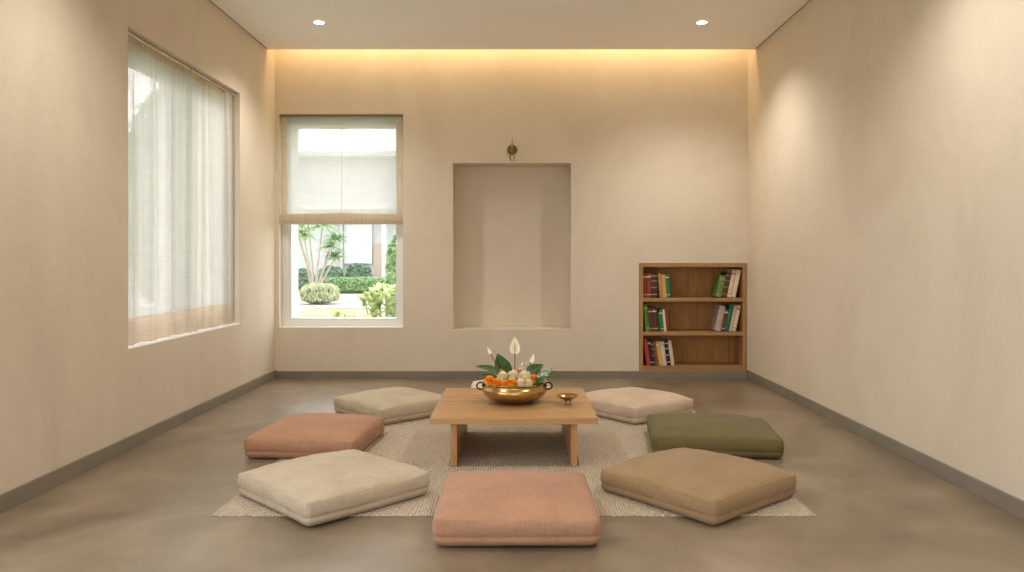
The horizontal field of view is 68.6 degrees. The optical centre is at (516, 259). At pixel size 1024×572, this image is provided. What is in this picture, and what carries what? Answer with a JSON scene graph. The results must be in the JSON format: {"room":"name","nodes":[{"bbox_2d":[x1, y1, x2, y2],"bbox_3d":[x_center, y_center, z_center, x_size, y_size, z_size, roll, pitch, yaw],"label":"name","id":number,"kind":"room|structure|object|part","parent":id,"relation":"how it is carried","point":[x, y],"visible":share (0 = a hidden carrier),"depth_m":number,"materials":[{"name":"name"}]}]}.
{"room":"meditation room","nodes":[
{"label":"meditation room","id":0,"kind":"room"},
{"bbox_2d":[0,0,274,493],"bbox_3d":[-2.436,-0.560,3.025,0.360,3.320,8.650,0,0,0],"label":"wall","id":1,"kind":"structure","parent":0,"point":[72,387],"depth_m":3.97,"materials":[{"name":"paint"}]},
{"bbox_2d":[0,370,275,512],"bbox_3d":[-2.249,1.061,2.852,0.014,0.078,8.276,0,0,0],"label":"baseboard","id":2,"kind":"structure","parent":1,"relation":"attached to","point":[17,495],"depth_m":4.17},
{"bbox_2d":[128,31,234,345],"bbox_3d":[-2.305,-0.426,5.229,0.075,1.868,1.754,0,0,0],"label":"linen curtain","id":3,"kind":"object","parent":1,"relation":"hanging from","point":[180,191],"visible":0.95,"depth_m":5.08,"materials":[{"name":"fabric"}]},
{"bbox_3d":[-2.300,-1.340,5.229,0.016,0.016,1.754,0,0,0],"label":"curtain rod","id":4,"kind":"part","parent":3,"relation":"part of","materials":[{"name":"metal"}]},
{"bbox_2d":[128,43,239,349],"bbox_3d":[-2.377,-0.418,5.229,0.238,1.880,1.758,0,0,0],"label":"window","id":5,"kind":"structure","parent":1,"relation":"in","point":[172,337],"depth_m":5.08,"materials":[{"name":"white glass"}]},
{"bbox_3d":[-2.342,0.518,5.229,0.168,0.008,1.758,0,0,0],"label":"sill","id":6,"kind":"part","parent":5,"relation":"part of","materials":[{"name":"beige paint"}]},
{"bbox_2d":[210,0,266,48],"bbox_3d":[-2.250,-1.912,2.735,0.012,0.016,8.070,0,0,0],"label":"trim","id":7,"kind":"structure","parent":1,"relation":"attached to","point":[210,0],"depth_m":6.01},
{"bbox_2d":[211,0,808,49],"bbox_3d":[-0.051,-1.940,2.735,4.385,0.080,8.070,0,0,0],"label":"ceiling","id":8,"kind":"structure","parent":0,"point":[276,24],"depth_m":6.05,"materials":[{"name":"paint"}]},
{"bbox_2d":[312,20,325,24],"bbox_3d":[-1.581,-1.897,5.990,0.116,0.004,0.116,0,0,0],"label":"recessed light","id":9,"kind":"object","parent":8,"relation":"in","point":[318,22],"visible":1,"depth_m":5.99,"materials":[{"name":"white"}]},
{"bbox_2d":[695,20,708,24],"bbox_3d":[1.477,-1.897,5.990,0.116,0.004,0.116,0,0,0],"label":"recessed light","id":10,"kind":"object","parent":8,"relation":"in","point":[699,22],"visible":1,"depth_m":5.99,"materials":[{"name":"white"}]},
{"bbox_2d":[275,50,747,370],"bbox_3d":[-0.051,-0.560,7.170,4.409,3.320,0.360,0,0,0],"label":"wall","id":11,"kind":"structure","parent":0,"point":[624,159],"depth_m":6.99,"materials":[{"name":"paint"}]},
{"bbox_2d":[279,117,402,327],"bbox_3d":[-1.640,-0.363,7.171,1.156,1.994,0.358,0,0,0],"label":"window","id":12,"kind":"structure","parent":11,"relation":"in","point":[290,319],"depth_m":7.08,"materials":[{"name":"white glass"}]},
{"bbox_3d":[-1.640,0.630,7.036,1.156,0.008,0.088,0,0,0],"label":"sill","id":13,"kind":"part","parent":12,"relation":"part of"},
{"bbox_2d":[280,115,402,223],"bbox_3d":[-1.640,-0.845,7.021,1.144,1.026,0.048,0,0,0],"label":"blind","id":14,"kind":"object","parent":12,"relation":"attached to","point":[336,169],"visible":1,"depth_m":7.03,"materials":[{"name":"fabric"}]},
{"bbox_3d":[-1.640,-0.363,7.115,1.046,1.884,0.040,0,0,0],"label":"sash","id":15,"kind":"part","parent":12,"relation":"part of","materials":[{"name":"clear glass"}]},
{"bbox_2d":[276,371,746,377],"bbox_3d":[-0.051,1.067,6.983,4.381,0.066,0.014,0,0,0],"label":"baseboard","id":16,"kind":"structure","parent":11,"relation":"attached to","point":[279,374],"depth_m":6.98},
{"bbox_2d":[507,139,516,160],"bbox_3d":[-0.045,-1.022,6.943,0.094,0.208,0.094,0,0,0],"label":"wall hook","id":17,"kind":"object","parent":11,"relation":"attached to","point":[512,149],"visible":1,"depth_m":6.97,"materials":[{"name":"gold metal"}]},
{"bbox_2d":[639,263,746,370],"bbox_3d":[1.640,0.532,7.128,1.002,1.004,0.288,0,0,0],"label":"bookcase","id":18,"kind":"object","parent":11,"relation":"in","point":[695,346],"visible":0.72,"depth_m":7.26,"materials":[{"name":"brown wood"}]},
{"bbox_3d":[1.157,0.532,7.122,0.036,1.004,0.276,0,0,0],"label":"panel","id":19,"kind":"part","parent":18,"relation":"part of","materials":[{"name":"brown wood"}]},
{"bbox_2d":[643,273,646,297],"bbox_3d":[1.198,0.239,7.109,0.037,0.228,0.180,0,0,0],"label":"book","id":20,"kind":"object","parent":18,"relation":"in","point":[644,274],"visible":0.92,"depth_m":7.02,"materials":[{"name":"paper"}]},
{"bbox_2d":[643,303,648,330],"bbox_3d":[1.210,0.540,7.121,0.061,0.259,0.205,0,0,0],"label":"book","id":21,"kind":"object","parent":18,"relation":"in","point":[645,309],"visible":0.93,"depth_m":7.02,"materials":[{"name":"paper"}]},
{"bbox_2d":[643,337,650,365],"bbox_3d":[1.216,0.862,7.113,0.072,0.254,0.188,0,0,0],"label":"book","id":22,"kind":"object","parent":18,"relation":"in","point":[646,359],"visible":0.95,"depth_m":7.02,"materials":[{"name":"paper"}]},
{"bbox_2d":[647,273,650,297],"bbox_3d":[1.236,0.237,7.121,0.040,0.232,0.205,0,0,0],"label":"book","id":23,"kind":"object","parent":18,"relation":"in","point":[648,274],"visible":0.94,"depth_m":7.02,"materials":[{"name":"paper"}]},
{"bbox_2d":[645,337,652,365],"bbox_3d":[1.249,0.865,7.116,0.060,0.249,0.196,0,0,0],"label":"book","id":24,"kind":"object","parent":18,"relation":"in","point":[648,339],"visible":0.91,"depth_m":7.02,"materials":[{"name":"paper"}]},
{"bbox_2d":[647,307,653,330],"bbox_3d":[1.252,0.559,7.121,0.058,0.222,0.205,0,0,0],"label":"book","id":25,"kind":"object","parent":18,"relation":"in","point":[650,318],"visible":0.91,"depth_m":7.02,"materials":[{"name":"paper"}]},
{"bbox_2d":[650,340,655,365],"bbox_3d":[1.275,0.874,7.117,0.054,0.230,0.198,0,0,0],"label":"book","id":26,"kind":"object","parent":18,"relation":"in","point":[651,341],"visible":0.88,"depth_m":7.02,"materials":[{"name":"paper"}]},
{"bbox_2d":[651,273,657,297],"bbox_3d":[1.286,0.237,7.123,0.061,0.233,0.210,0,0,0],"label":"book","id":27,"kind":"object","parent":18,"relation":"in","point":[654,276],"visible":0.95,"depth_m":7.02,"materials":[{"name":"paper"}]},
{"bbox_2d":[651,306,657,330],"bbox_3d":[1.294,0.557,7.120,0.062,0.225,0.203,0,0,0],"label":"book","id":28,"kind":"object","parent":18,"relation":"in","point":[654,310],"visible":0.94,"depth_m":7.02,"materials":[{"name":"paper"}]},
{"bbox_2d":[650,339,658,365],"bbox_3d":[1.301,0.874,7.117,0.058,0.231,0.195,0,0,0],"label":"book","id":29,"kind":"object","parent":18,"relation":"in","point":[654,341],"visible":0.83,"depth_m":7.02,"materials":[{"name":"paper"}]},
{"bbox_2d":[657,312,659,330],"bbox_3d":[1.327,0.581,7.119,0.034,0.178,0.200,0,0,0],"label":"book","id":30,"kind":"object","parent":18,"relation":"in","point":[658,319],"visible":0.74,"depth_m":7.02,"materials":[{"name":"paper"}]},
{"bbox_2d":[655,339,662,365],"bbox_3d":[1.332,0.875,7.114,0.065,0.230,0.191,0,0,0],"label":"book","id":31,"kind":"object","parent":18,"relation":"in","point":[657,341],"visible":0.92,"depth_m":7.02,"materials":[{"name":"paper"}]},
{"bbox_2d":[658,273,662,297],"bbox_3d":[1.342,0.237,7.115,0.050,0.233,0.193,0,0,0],"label":"book","id":32,"kind":"object","parent":18,"relation":"in","point":[660,293],"visible":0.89,"depth_m":7.02,"materials":[{"name":"paper"}]},
{"bbox_2d":[657,309,663,330],"bbox_3d":[1.353,0.568,7.123,0.049,0.203,0.210,0,0,0],"label":"book","id":33,"kind":"object","parent":18,"relation":"in","point":[658,310],"visible":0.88,"depth_m":7.02,"materials":[{"name":"paper"}]},
{"bbox_2d":[658,308,665,330],"bbox_3d":[1.380,0.566,7.118,0.040,0.208,0.198,0,0,0],"label":"book","id":34,"kind":"object","parent":18,"relation":"in","point":[663,310],"visible":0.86,"depth_m":7.02,"materials":[{"name":"paper"}]},
{"bbox_2d":[658,339,666,365],"bbox_3d":[1.369,0.875,7.121,0.070,0.229,0.205,0,0,0],"label":"book","id":35,"kind":"object","parent":18,"relation":"in","point":[661,342],"visible":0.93,"depth_m":7.02,"materials":[{"name":"paper"}]},
{"bbox_2d":[661,274,666,297],"bbox_3d":[1.377,0.243,7.113,0.056,0.220,0.188,0,0,0],"label":"book","id":36,"kind":"object","parent":18,"relation":"in","point":[663,280],"visible":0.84,"depth_m":7.02,"materials":[{"name":"paper"}]},
{"bbox_2d":[660,339,670,365],"bbox_3d":[1.407,0.870,7.109,0.069,0.240,0.180,0,0,0],"label":"book","id":37,"kind":"object","parent":18,"relation":"in","point":[664,340],"visible":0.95,"depth_m":7.02,"materials":[{"name":"paper"}]},
{"bbox_2d":[663,308,668,330],"bbox_3d":[1.403,0.567,7.109,0.038,0.206,0.181,0,0,0],"label":"book","id":38,"kind":"object","parent":18,"relation":"in","point":[666,317],"visible":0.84,"depth_m":7.02,"materials":[{"name":"paper"}]},
{"bbox_2d":[664,273,670,297],"bbox_3d":[1.413,0.241,7.114,0.053,0.226,0.191,0,0,0],"label":"book","id":39,"kind":"object","parent":18,"relation":"in","point":[666,274],"visible":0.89,"depth_m":7.02,"materials":[{"name":"paper"}]},
{"bbox_2d":[666,338,674,365],"bbox_3d":[1.444,0.871,7.114,0.066,0.237,0.190,0,0,0],"label":"book","id":40,"kind":"object","parent":18,"relation":"in","point":[667,339],"visible":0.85,"depth_m":7.02,"materials":[{"name":"paper"}]},
{"bbox_2d":[669,276,671,297],"bbox_3d":[1.438,0.251,7.113,0.031,0.205,0.184,0,0,0],"label":"book","id":41,"kind":"object","parent":18,"relation":"in","point":[669,276],"visible":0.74,"depth_m":7.02,"materials":[{"name":"paper"}]},
{"bbox_3d":[1.640,0.048,7.122,0.930,0.036,0.276,0,0,0],"label":"panel","id":42,"kind":"part","parent":18,"relation":"part of","materials":[{"name":"brown wood"}]},
{"bbox_3d":[1.640,0.687,7.124,0.930,0.034,0.272,0,0,0],"label":"shelf","id":43,"kind":"part","parent":18,"relation":"part of","materials":[{"name":"brown wood"}]},
{"bbox_3d":[1.640,0.371,7.124,0.930,0.034,0.272,0,0,0],"label":"shelf","id":44,"kind":"part","parent":18,"relation":"part of","materials":[{"name":"brown wood"}]},
{"bbox_3d":[1.640,1.012,7.122,0.930,0.044,0.276,0,0,0],"label":"panel","id":45,"kind":"part","parent":18,"relation":"part of","materials":[{"name":"brown wood"}]},
{"bbox_2d":[710,304,724,330],"bbox_3d":[1.902,0.547,7.107,0.104,0.245,0.176,0,0,0],"label":"book","id":46,"kind":"object","parent":18,"relation":"in","point":[718,313],"visible":1,"depth_m":7.02,"materials":[{"name":"paper"}]},
{"bbox_2d":[710,275,724,297],"bbox_3d":[1.907,0.247,7.117,0.092,0.213,0.198,0,0,0],"label":"book","id":47,"kind":"object","parent":18,"relation":"in","point":[718,283],"visible":1,"depth_m":7.03,"materials":[{"name":"paper"}]},
{"bbox_2d":[721,309,728,330],"bbox_3d":[1.946,0.563,7.122,0.078,0.213,0.208,0,0,0],"label":"book","id":48,"kind":"object","parent":18,"relation":"in","point":[726,310],"visible":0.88,"depth_m":7.02,"materials":[{"name":"paper"}]},
{"bbox_2d":[720,272,731,297],"bbox_3d":[1.962,0.233,7.117,0.098,0.240,0.198,0,0,0],"label":"book","id":49,"kind":"object","parent":18,"relation":"in","point":[727,275],"visible":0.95,"depth_m":7.02,"materials":[{"name":"paper"}]},
{"bbox_2d":[724,304,733,330],"bbox_3d":[1.989,0.544,7.121,0.090,0.251,0.205,0,0,0],"label":"book","id":50,"kind":"object","parent":18,"relation":"in","point":[727,306],"visible":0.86,"depth_m":7.02,"materials":[{"name":"paper"}]},
{"bbox_2d":[727,269,736,297],"bbox_3d":[2.012,0.222,7.112,0.094,0.264,0.186,0,0,0],"label":"book","id":51,"kind":"object","parent":18,"relation":"in","point":[733,275],"visible":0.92,"depth_m":7.02,"materials":[{"name":"paper"}]},
{"bbox_2d":[729,304,737,330],"bbox_3d":[2.026,0.546,7.124,0.082,0.247,0.210,0,0,0],"label":"book","id":52,"kind":"object","parent":18,"relation":"in","point":[735,306],"visible":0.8,"depth_m":7.02,"materials":[{"name":"paper"}]},
{"bbox_2d":[731,269,740,297],"bbox_3d":[2.054,0.222,7.121,0.093,0.263,0.205,0,0,0],"label":"book","id":53,"kind":"object","parent":18,"relation":"in","point":[738,272],"visible":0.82,"depth_m":7.02,"materials":[{"name":"paper"}]},
{"bbox_2d":[732,304,740,330],"bbox_3d":[2.059,0.545,7.123,0.082,0.249,0.210,0,0,0],"label":"book","id":54,"kind":"object","parent":18,"relation":"in","point":[739,306],"visible":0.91,"depth_m":7.02,"materials":[{"name":"paper"}]},
{"bbox_3d":[2.123,0.532,7.122,0.036,1.004,0.276,0,0,0],"label":"panel","id":55,"kind":"part","parent":18,"relation":"part of","materials":[{"name":"brown wood"}]},
{"bbox_2d":[0,378,1023,571],"bbox_3d":[-0.102,1.160,2.945,5.109,0.120,8.890,0,0,0],"label":"floor","id":56,"kind":"structure","parent":0,"point":[149,507],"depth_m":3.13,"materials":[{"name":"concrete"}]},
{"bbox_2d":[471,379,549,387],"bbox_3d":[-0.049,1.020,5.930,0.640,0.143,0.573,0,0,-2],"label":"floor cushion","id":57,"kind":"object","parent":56,"relation":"on","point":[474,383],"visible":0.1,"depth_m":5.95,"materials":[{"name":"fabric"}]},
{"bbox_2d":[211,410,817,516],"bbox_3d":[-0.009,1.095,4.373,2.607,0.008,2.318,0,0,0],"label":"rug","id":58,"kind":"object","parent":56,"relation":"on","point":[419,443],"visible":0.34,"depth_m":4.20,"materials":[{"name":"beige carpet"}]},
{"bbox_2d":[244,413,384,457],"bbox_3d":[-1.171,1.016,4.433,0.641,0.150,0.678,0,0,5],"label":"floor cushion","id":59,"kind":"object","parent":58,"relation":"on","point":[305,434],"visible":0.99,"depth_m":4.17,"materials":[{"name":"pink fabric"}]},
{"bbox_2d":[237,449,428,525],"bbox_3d":[-0.855,1.014,3.496,0.672,0.154,0.656,0,0,45],"label":"floor cushion","id":60,"kind":"object","parent":58,"relation":"on","point":[320,488],"visible":1,"depth_m":3.31,"materials":[{"name":"beige fabric"}]},
{"bbox_2d":[334,387,441,424],"bbox_3d":[-0.884,1.012,5.361,0.625,0.159,0.634,0,0,-43],"label":"floor cushion","id":61,"kind":"object","parent":58,"relation":"on","point":[395,404],"visible":0.93,"depth_m":5.17,"materials":[{"name":"beige fabric"}]},
{"bbox_2d":[430,388,597,465],"bbox_3d":[-0.017,0.960,4.395,0.884,0.263,0.930,0,0,0],"label":"table","id":62,"kind":"object","parent":58,"relation":"on","point":[457,407],"visible":0.92,"depth_m":4.13,"materials":[{"name":"brown wood"}]},
{"bbox_3d":[-0.335,0.977,4.383,0.034,0.229,0.825,0,0,0],"label":"leg","id":63,"kind":"part","parent":62,"relation":"part of","materials":[{"name":"brown wood"}]},
{"bbox_2d":[476,380,552,403],"bbox_3d":[-0.015,0.768,4.385,0.380,0.118,0.380,0,0,45],"label":"brass bowl","id":64,"kind":"object","parent":62,"relation":"on","point":[500,394],"visible":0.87,"depth_m":4.24,"materials":[{"name":"gold metal"}]},
{"bbox_2d":[475,365,500,374],"bbox_3d":[-0.158,0.654,4.375,0.174,0.078,0.054,0,0,-13],"label":"leaf","id":65,"kind":"object","parent":64,"relation":"in","point":[490,368],"visible":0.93,"depth_m":4.38,"materials":[{"name":"green plant"}]},
{"bbox_2d":[480,373,496,377],"bbox_3d":[-0.152,0.686,4.382,0.130,0.044,0.034,0,0,-33],"label":"leaf","id":66,"kind":"object","parent":64,"relation":"in","point":[488,374],"visible":0.63,"depth_m":4.39,"materials":[{"name":"green plant"}]},
{"bbox_2d":[484,375,493,385],"bbox_3d":[-0.157,0.691,4.300,0.066,0.058,0.067,0,0,0],"label":"marigold","id":67,"kind":"object","parent":64,"relation":"on","point":[488,379],"visible":0.91,"depth_m":4.28,"materials":[{"name":"orange plant"}]},
{"bbox_2d":[487,347,497,368],"bbox_3d":[-0.140,0.592,4.464,0.073,0.154,0.010,0,0,-8],"label":"bud","id":68,"kind":"object","parent":64,"relation":"in","point":[488,349],"visible":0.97,"depth_m":4.46,"materials":[{"name":"white plant"}]},
{"bbox_2d":[491,378,500,387],"bbox_3d":[-0.117,0.698,4.260,0.063,0.055,0.062,0,0,0],"label":"marigold","id":69,"kind":"object","parent":64,"relation":"on","point":[496,382],"visible":0.99,"depth_m":4.25,"materials":[{"name":"orange plant"}]},
{"bbox_2d":[496,371,507,380],"bbox_3d":[-0.083,0.679,4.371,0.074,0.066,0.075,0,0,0],"label":"chrysanthemum","id":70,"kind":"object","parent":64,"relation":"on","point":[502,375],"visible":0.86,"depth_m":4.36,"materials":[{"name":"white plant"}]},
{"bbox_2d":[495,353,511,374],"bbox_3d":[-0.081,0.631,4.475,0.104,0.142,0.055,0,0,0],"label":"leaf","id":71,"kind":"object","parent":64,"relation":"in","point":[501,362],"visible":0.66,"depth_m":4.49,"materials":[{"name":"green plant"}]},
{"bbox_2d":[500,380,507,386],"bbox_3d":[-0.070,0.701,4.245,0.053,0.047,0.054,0,0,0],"label":"marigold","id":72,"kind":"object","parent":64,"relation":"on","point":[503,383],"visible":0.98,"depth_m":4.23,"materials":[{"name":"orange plant"}]},
{"bbox_2d":[506,378,516,386],"bbox_3d":[-0.031,0.697,4.246,0.065,0.056,0.065,0,0,0],"label":"marigold","id":73,"kind":"object","parent":64,"relation":"on","point":[511,382],"visible":0.98,"depth_m":4.23,"materials":[{"name":"orange plant"}]},
{"bbox_2d":[507,370,518,380],"bbox_3d":[-0.024,0.674,4.380,0.074,0.064,0.074,0,0,0],"label":"chrysanthemum","id":74,"kind":"object","parent":64,"relation":"on","point":[513,374],"visible":0.91,"depth_m":4.37,"materials":[{"name":"white plant"}]},
{"bbox_2d":[510,337,519,369],"bbox_3d":[-0.013,0.566,4.446,0.060,0.226,0.034,0,0,0],"label":"peace lily","id":75,"kind":"object","parent":64,"relation":"in","point":[514,347],"visible":0.98,"depth_m":4.44,"materials":[{"name":"white plant"}]},
{"bbox_2d":[516,379,525,386],"bbox_3d":[0.020,0.698,4.260,0.058,0.051,0.057,0,0,0],"label":"chrysanthemum","id":76,"kind":"object","parent":64,"relation":"on","point":[520,382],"visible":0.98,"depth_m":4.25,"materials":[{"name":"white plant"}]},
{"bbox_2d":[518,370,530,381],"bbox_3d":[0.043,0.673,4.351,0.084,0.072,0.083,0,0,0],"label":"chrysanthemum","id":77,"kind":"object","parent":64,"relation":"on","point":[524,375],"visible":0.84,"depth_m":4.33,"materials":[{"name":"white plant"}]},
{"bbox_2d":[525,379,532,385],"bbox_3d":[0.066,0.699,4.270,0.054,0.047,0.055,0,0,0],"label":"chrysanthemum","id":78,"kind":"object","parent":64,"relation":"on","point":[529,382],"visible":0.98,"depth_m":4.26,"materials":[{"name":"white plant"}]},
{"bbox_2d":[528,354,533,368],"bbox_3d":[0.076,0.618,4.462,0.053,0.126,0.014,0,0,10],"label":"bud","id":79,"kind":"object","parent":64,"relation":"in","point":[531,360],"visible":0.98,"depth_m":4.46,"materials":[{"name":"white plant"}]},
{"bbox_2d":[530,374,536,383],"bbox_3d":[0.092,0.692,4.360,0.064,0.058,0.066,0,0,0],"label":"marigold","id":80,"kind":"object","parent":64,"relation":"on","point":[533,376],"visible":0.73,"depth_m":4.35,"materials":[{"name":"orange plant"}]},
{"bbox_2d":[526,364,542,374],"bbox_3d":[0.102,0.660,4.445,0.109,0.083,0.042,0,0,6],"label":"leaf","id":81,"kind":"object","parent":64,"relation":"in","point":[535,369],"visible":0.77,"depth_m":4.46,"materials":[{"name":"green plant"}]},
{"bbox_2d":[535,376,548,384],"bbox_3d":[0.142,0.693,4.305,0.092,0.058,0.026,0,0,22],"label":"leaf","id":82,"kind":"object","parent":64,"relation":"on","point":[541,378],"visible":0.98,"depth_m":4.31,"materials":[{"name":"green plant"}]},
{"bbox_2d":[534,367,552,383],"bbox_3d":[0.153,0.667,4.341,0.112,0.103,0.037,0,0,0],"label":"leaf","id":83,"kind":"object","parent":64,"relation":"in","point":[546,372],"visible":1,"depth_m":4.35,"materials":[{"name":"green plant"}]},
{"bbox_3d":[-0.003,0.678,4.500,0.054,0.049,0.054,0,0,0],"label":"marigold","id":84,"kind":"object","parent":64,"relation":"in","visible":0},
{"bbox_2d":[518,362,526,373],"bbox_3d":[0.031,0.649,4.481,0.059,0.078,0.029,0,0,0],"label":"flower sprig","id":85,"kind":"object","parent":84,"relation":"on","point":[522,364],"visible":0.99,"depth_m":4.47,"materials":[{"name":"white plant"}]},
{"bbox_2d":[556,393,578,404],"bbox_3d":[0.289,0.801,4.300,0.128,0.055,0.128,0,0,0],"label":"dish","id":86,"kind":"object","parent":62,"relation":"on","point":[565,396],"visible":1,"depth_m":4.30,"materials":[{"name":"gold metal"}]},
{"bbox_3d":[0.289,0.790,4.300,0.128,0.032,0.128,0,0,0],"label":"dish","id":87,"kind":"part","parent":86,"relation":"part of","materials":[{"name":"gold metal"}]},
{"bbox_3d":[0.301,0.977,4.383,0.034,0.229,0.825,0,0,0],"label":"leg","id":88,"kind":"part","parent":62,"relation":"part of","materials":[{"name":"brown wood"}]},
{"bbox_2d":[432,470,600,545],"bbox_3d":[-0.002,1.014,3.169,0.657,0.155,0.660,0,0,-1],"label":"floor cushion","id":89,"kind":"object","parent":58,"relation":"on","point":[481,507],"visible":1,"depth_m":2.91,"materials":[{"name":"pink fabric"}]},
{"bbox_2d":[585,387,693,423],"bbox_3d":[0.835,1.013,5.378,0.633,0.157,0.642,0,0,-37],"label":"floor cushion","id":90,"kind":"object","parent":58,"relation":"on","point":[632,405],"visible":0.89,"depth_m":5.17,"materials":[{"name":"fabric"}]},
{"bbox_2d":[600,447,795,524],"bbox_3d":[0.847,1.014,3.518,0.668,0.154,0.671,0,0,-40],"label":"floor cushion","id":91,"kind":"object","parent":58,"relation":"on","point":[705,486],"visible":1,"depth_m":3.33,"materials":[{"name":"beige fabric"}]},
{"bbox_2d":[647,413,783,457],"bbox_3d":[1.151,1.015,4.456,0.726,0.152,0.637,0,0,7],"label":"floor cushion","id":92,"kind":"object","parent":58,"relation":"on","point":[731,434],"visible":0.97,"depth_m":4.20,"materials":[{"name":"green fabric"}]},
{"bbox_2d":[748,0,1023,500],"bbox_3d":[2.253,-0.560,3.025,0.200,3.320,8.650,0,0,0],"label":"wall","id":93,"kind":"structure","parent":0,"point":[886,137],"depth_m":4.23,"materials":[{"name":"paint"}]},
{"bbox_2d":[755,0,809,48],"bbox_3d":[2.147,-1.912,2.735,0.012,0.016,8.070,0,0,0],"label":"trim","id":94,"kind":"structure","parent":93,"relation":"attached to","point":[809,0],"depth_m":6.05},
{"bbox_2d":[747,370,1023,519],"bbox_3d":[2.146,1.061,2.852,0.014,0.078,8.276,0,0,0],"label":"baseboard","id":95,"kind":"structure","parent":93,"relation":"attached to","point":[1011,504],"depth_m":4.08,"materials":[{"name":"grey paint"}]},
{"label":"outside","id":96,"kind":"structure","parent":0,"visible":0},
{"bbox_2d":[298,289,388,317],"bbox_3d":[-12.500,1.400,15.000,65.000,0.300,90.000,0,0,0],"label":"ground","id":97,"kind":"structure","parent":96,"point":[313,313],"depth_m":17.86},
{"bbox_2d":[298,268,315,289],"bbox_3d":[-8.554,0.750,30.000,1.012,0.885,0.996,0,0,0],"label":"shrub","id":98,"kind":"object","parent":97,"relation":"on","point":[303,279],"visible":0.44,"depth_m":29.64,"materials":[{"name":"green plant"}]},
{"bbox_2d":[318,265,343,280],"bbox_3d":[-7.463,0.690,30.009,1.091,0.992,1.046,0,0,0],"label":"shrub","id":99,"kind":"object","parent":97,"relation":"on","point":[336,271],"visible":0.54,"depth_m":29.70,"materials":[{"name":"green plant"}]},
{"bbox_2d":[298,294,385,312],"bbox_3d":[-3.000,1.235,7.600,22.000,0.030,39.200,0,0,0],"label":"path","id":100,"kind":"structure","parent":97,"relation":"on","point":[347,301],"depth_m":20.73,"materials":[{"name":"white concrete"}]},
{"bbox_2d":[298,282,340,303],"bbox_3d":[-5.488,0.901,20.904,1.164,0.628,0.959,0,0,0],"label":"clump","id":101,"kind":"object","parent":100,"relation":"on","point":[315,293],"visible":1,"depth_m":20.58,"materials":[{"name":"green plant"}]},
{"bbox_2d":[298,224,349,284],"bbox_3d":[-5.890,-0.236,22.046,2.217,2.988,2.519,0,0,0],"label":"tree","id":102,"kind":"object","parent":100,"relation":"on","point":[330,242],"visible":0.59,"depth_m":21.96,"materials":[{"name":"green plant"}]},
{"bbox_2d":[298,224,395,282],"bbox_3d":[-17.000,-1.650,34.700,31.200,5.800,7.400,0,0,0],"label":"villa","id":103,"kind":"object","parent":97,"relation":"on","point":[368,243],"visible":0.16,"depth_m":31.90,"materials":[{"name":"white paint"}]},
{"bbox_3d":[-6.763,-0.970,31.939,1.195,2.240,0.119,0,0,0],"label":"pale panel","id":104,"kind":"part","parent":103,"relation":"part of","materials":[{"name":"white paint"}]},
{"bbox_3d":[-5.877,0.265,31.950,0.448,1.930,0.099,0,0,0],"label":"door","id":105,"kind":"part","parent":103,"relation":"part of","materials":[{"name":"beige wood"}]},
{"bbox_2d":[327,309,370,317],"bbox_3d":[-1.935,0.917,8.997,0.745,0.677,0.495,0,0,0],"label":"plant","id":106,"kind":"object","parent":97,"relation":"on","point":[336,313],"visible":0.16,"depth_m":8.97,"materials":[{"name":"green plant"}]},
{"bbox_2d":[318,276,385,291],"bbox_3d":[-5.667,0.911,28.302,3.753,0.634,1.136,0,0,0],"label":"hedge","id":107,"kind":"object","parent":97,"relation":"on","point":[348,284],"visible":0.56,"depth_m":27.88,"materials":[{"name":"green plant"}]},
{"bbox_2d":[345,263,371,276],"bbox_3d":[-6.392,0.646,30.405,1.180,1.100,1.003,0,0,0],"label":"shrub","id":108,"kind":"object","parent":97,"relation":"on","point":[355,269],"visible":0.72,"depth_m":30.08,"materials":[{"name":"green plant"}]},
{"bbox_2d":[354,282,395,317],"bbox_3d":[-1.697,0.758,9.625,0.826,0.991,0.781,0,0,0],"label":"plant","id":109,"kind":"object","parent":97,"relation":"on","point":[374,300],"visible":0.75,"depth_m":9.46,"materials":[{"name":"green plant"}]},
{"bbox_2d":[384,234,395,317],"bbox_3d":[-1.953,0.359,12.002,0.394,1.553,0.463,0,0,21],"label":"climbing shrub","id":110,"kind":"object","parent":97,"relation":"on","point":[390,267],"visible":0.4,"depth_m":11.86,"materials":[{"name":"green plant"}]}
]}

